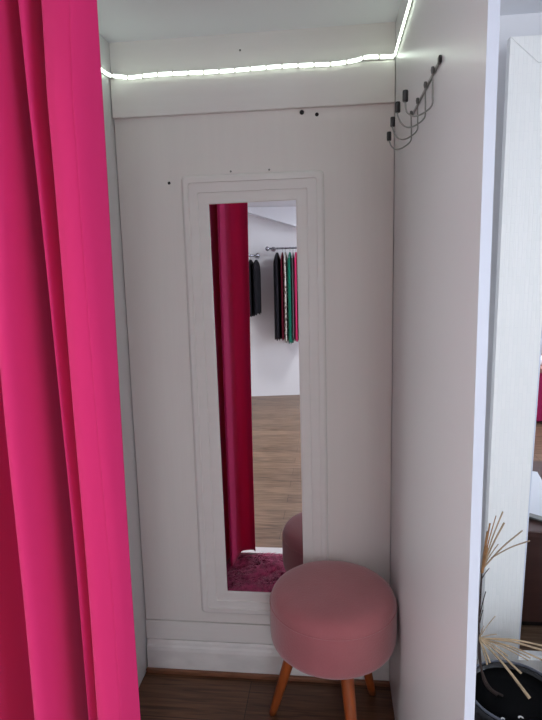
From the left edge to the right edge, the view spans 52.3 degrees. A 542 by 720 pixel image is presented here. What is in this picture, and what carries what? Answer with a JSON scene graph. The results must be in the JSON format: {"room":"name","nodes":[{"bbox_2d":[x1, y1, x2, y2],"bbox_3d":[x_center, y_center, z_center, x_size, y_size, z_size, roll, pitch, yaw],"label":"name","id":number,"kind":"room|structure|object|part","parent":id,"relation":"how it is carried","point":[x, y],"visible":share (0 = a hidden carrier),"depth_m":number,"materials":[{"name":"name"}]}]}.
{"room":"clothing store fitting room","nodes":[
{"label":"clothing store fitting room","id":0,"kind":"room"},
{"bbox_2d":[99,33,147,686],"bbox_3d":[-0.551,0.132,1.648,0.020,2.263,0.702,0,9,6],"label":"wall","id":1,"kind":"structure","parent":0,"point":[131,485],"depth_m":1.93,"materials":[{"name":"white paint"}]},
{"bbox_2d":[139,672,394,719],"bbox_3d":[-0.060,1.294,1.724,0.943,0.080,1.080,0,9,6],"label":"floor","id":2,"kind":"structure","parent":0,"point":[161,696],"depth_m":1.97,"materials":[{"name":"brown wood"}]},
{"bbox_2d":[269,560,396,719],"bbox_3d":[0.194,0.975,1.806,0.424,0.513,0.416,0,9,6],"label":"stool","id":3,"kind":"object","parent":2,"relation":"on","point":[330,619],"visible":1,"depth_m":1.66,"materials":[{"name":"pink fabric"}]},
{"bbox_3d":[0.051,1.061,1.869,0.128,0.331,0.043,1,9,13],"label":"leg","id":4,"kind":"part","parent":3,"relation":"part of","materials":[{"name":"orange wood"}]},
{"bbox_3d":[0.244,1.087,1.669,0.043,0.331,0.128,-4,9,-16],"label":"leg","id":5,"kind":"part","parent":3,"relation":"part of","materials":[{"name":"orange wood"}]},
{"bbox_3d":[0.323,1.044,1.933,0.043,0.331,0.128,7,12,44],"label":"leg","id":6,"kind":"part","parent":3,"relation":"part of","materials":[{"name":"orange wood"}]},
{"bbox_2d":[146,667,389,686],"bbox_3d":[-0.022,1.190,2.074,0.919,0.017,0.013,0,9,6],"label":"trim","id":7,"kind":"structure","parent":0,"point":[149,669],"depth_m":2.08,"materials":[{"name":"brown wood"}]},
{"bbox_2d":[97,0,541,42],"bbox_3d":[0.181,-0.657,-1.038,5.400,0.080,5.850,0,9,6],"label":"ceiling","id":8,"kind":"structure","parent":0,"point":[118,20],"depth_m":1.64,"materials":[{"name":"white paint"}]},
{"bbox_2d":[389,0,487,719],"bbox_3d":[0.362,0.155,1.352,0.016,2.263,1.092,0,9,6],"label":"wall","id":9,"kind":"structure","parent":0,"point":[438,175],"depth_m":1.09,"materials":[{"name":"white paint"}]},
{"bbox_2d":[101,0,411,78],"bbox_3d":[-0.127,-0.850,1.260,0.917,0.026,1.014,0,9,6],"label":"strip light","id":10,"kind":"object","parent":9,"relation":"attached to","point":[392,56],"visible":0.79,"depth_m":1.74,"materials":[{"name":"white plastic"}]},
{"bbox_2d":[387,55,441,149],"bbox_3d":[0.298,-0.538,1.192,0.066,0.089,0.371,0,9,6],"label":"hook rail","id":11,"kind":"object","parent":9,"relation":"attached to","point":[433,69],"visible":1,"depth_m":1.16,"materials":[{"name":"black metal"}]},
{"bbox_2d":[464,0,500,719],"bbox_3d":[0.303,0.240,0.815,0.015,2.263,0.001,0,9,6],"label":"partition edge","id":12,"kind":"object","parent":9,"relation":"attached to","point":[493,20],"depth_m":0.77,"materials":[{"name":"white paint"}]},
{"bbox_2d":[390,12,541,658],"bbox_3d":[0.520,0.060,1.946,5.400,2.263,0.138,0,9,6],"label":"wall","id":13,"kind":"structure","parent":0,"point":[528,24],"depth_m":1.75,"materials":[{"name":"white paint"}]},
{"bbox_2d":[146,619,272,643],"bbox_3d":[-0.023,1.030,2.080,0.919,0.074,0.017,0,9,6],"label":"trim","id":14,"kind":"structure","parent":13,"relation":"attached to","point":[155,628],"depth_m":2.10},
{"bbox_2d":[109,22,394,78],"bbox_3d":[-0.071,-0.986,1.771,0.921,0.116,0.010,0,9,6],"label":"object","id":15,"kind":"structure","parent":13,"relation":"attached to","point":[346,42],"depth_m":1.76,"materials":[{"name":"white paint"}]},
{"bbox_2d":[110,60,394,118],"bbox_3d":[-0.069,-0.866,1.781,0.918,0.123,0.028,0,9,6],"label":"trim","id":16,"kind":"structure","parent":13,"relation":"attached to","point":[359,83],"depth_m":1.77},
{"bbox_2d":[114,104,393,623],"bbox_3d":[-0.045,0.088,1.936,0.918,1.824,0.012,0,9,6],"label":"wall panel","id":17,"kind":"object","parent":13,"relation":"attached to","point":[350,145],"depth_m":1.89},
{"bbox_2d":[181,170,328,614],"bbox_3d":[-0.043,0.168,1.935,0.479,1.586,0.016,0,9,6],"label":"wall mirror","id":18,"kind":"object","parent":13,"relation":"attached to","point":[254,243],"visible":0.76,"depth_m":1.92,"materials":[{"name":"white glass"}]},
{"bbox_3d":[-0.044,0.167,1.941,0.304,1.409,0.003,0,9,6],"label":"glass","id":19,"kind":"part","parent":18,"relation":"part of","materials":[{"name":"white mirror"}]},
{"bbox_2d":[147,638,389,680],"bbox_3d":[-0.019,1.132,2.087,0.915,0.127,0.032,0,9,6],"label":"baseboard","id":20,"kind":"structure","parent":13,"relation":"attached to","point":[161,653],"depth_m":2.09,"materials":[{"name":"white paint"}]},
{"bbox_3d":[0.237,1.658,-0.680,5.400,0.080,5.850,0,9,6],"label":"floor","id":21,"kind":"structure","parent":0,"visible":0},
{"bbox_2d":[474,660,541,719],"bbox_3d":[0.690,1.092,1.579,0.264,0.326,0.264,0,9,6],"label":"planter","id":22,"kind":"object","parent":21,"relation":"on","point":[514,704],"visible":0.75,"depth_m":1.57,"materials":[{"name":"black ceramic"}]},
{"bbox_2d":[478,511,529,695],"bbox_3d":[0.633,0.679,1.513,0.120,0.552,0.041,2,9,21],"label":"sprig","id":23,"kind":"object","parent":22,"relation":"in","point":[486,551],"visible":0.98,"depth_m":1.50,"materials":[{"name":"beige plant"}]},
{"bbox_3d":[0.606,0.762,1.534,0.061,0.384,0.012,0,9,6],"label":"stem","id":24,"kind":"part","parent":23,"relation":"part of","materials":[{"name":"grey"}]},
{"bbox_2d":[478,616,541,698],"bbox_3d":[0.653,0.841,1.509,0.158,0.235,0.158,7,12,42],"label":"sprig","id":25,"kind":"object","parent":22,"relation":"in","point":[481,640],"visible":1,"depth_m":1.52,"materials":[{"name":"grey plant"}]},
{"bbox_3d":[0.615,0.862,1.539,0.079,0.184,0.020,-2,9,-2],"label":"stem","id":26,"kind":"part","parent":25,"relation":"part of","materials":[{"name":"grey plant"}]},
{"bbox_2d":[480,35,541,672],"bbox_3d":[1.227,0.088,1.700,1.050,2.049,0.031,0,10,6],"label":"floor mirror","id":27,"kind":"object","parent":21,"relation":"on","point":[512,583],"visible":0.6,"depth_m":1.73,"materials":[{"name":"glass"},{"name":"white painted wood"}]},
{"bbox_3d":[1.254,1.060,1.877,1.046,0.072,0.030,0,10,6],"label":"rail","id":28,"kind":"part","parent":27,"relation":"part of","materials":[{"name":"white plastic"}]},
{"bbox_3d":[1.200,-0.884,1.522,1.050,0.072,0.030,0,10,6],"label":"rail","id":29,"kind":"part","parent":27,"relation":"part of","materials":[{"name":"white plastic"}]},
{"bbox_3d":[1.218,0.086,1.712,0.809,1.925,0.005,0,10,6],"label":"glass","id":30,"kind":"part","parent":27,"relation":"part of","materials":[{"name":"white mirror"}]},
{"bbox_3d":[-1.372,0.188,1.411,1.558,2.263,0.040,0,9,6],"label":"wall partition","id":31,"kind":"structure","parent":0,"visible":0},
{"bbox_3d":[-0.343,-0.763,1.030,1.300,0.040,0.190,0,9,6],"label":"curtain rod","id":32,"kind":"object","parent":31,"relation":"attached to","visible":0},
{"bbox_2d":[0,0,140,719],"bbox_3d":[-0.564,0.269,1.177,0.577,2.093,0.232,0,9,6],"label":"curtain","id":33,"kind":"object","parent":32,"relation":"hanging from","point":[68,645],"visible":1,"depth_m":1.07,"materials":[{"name":"pink fabric"}]}
]}

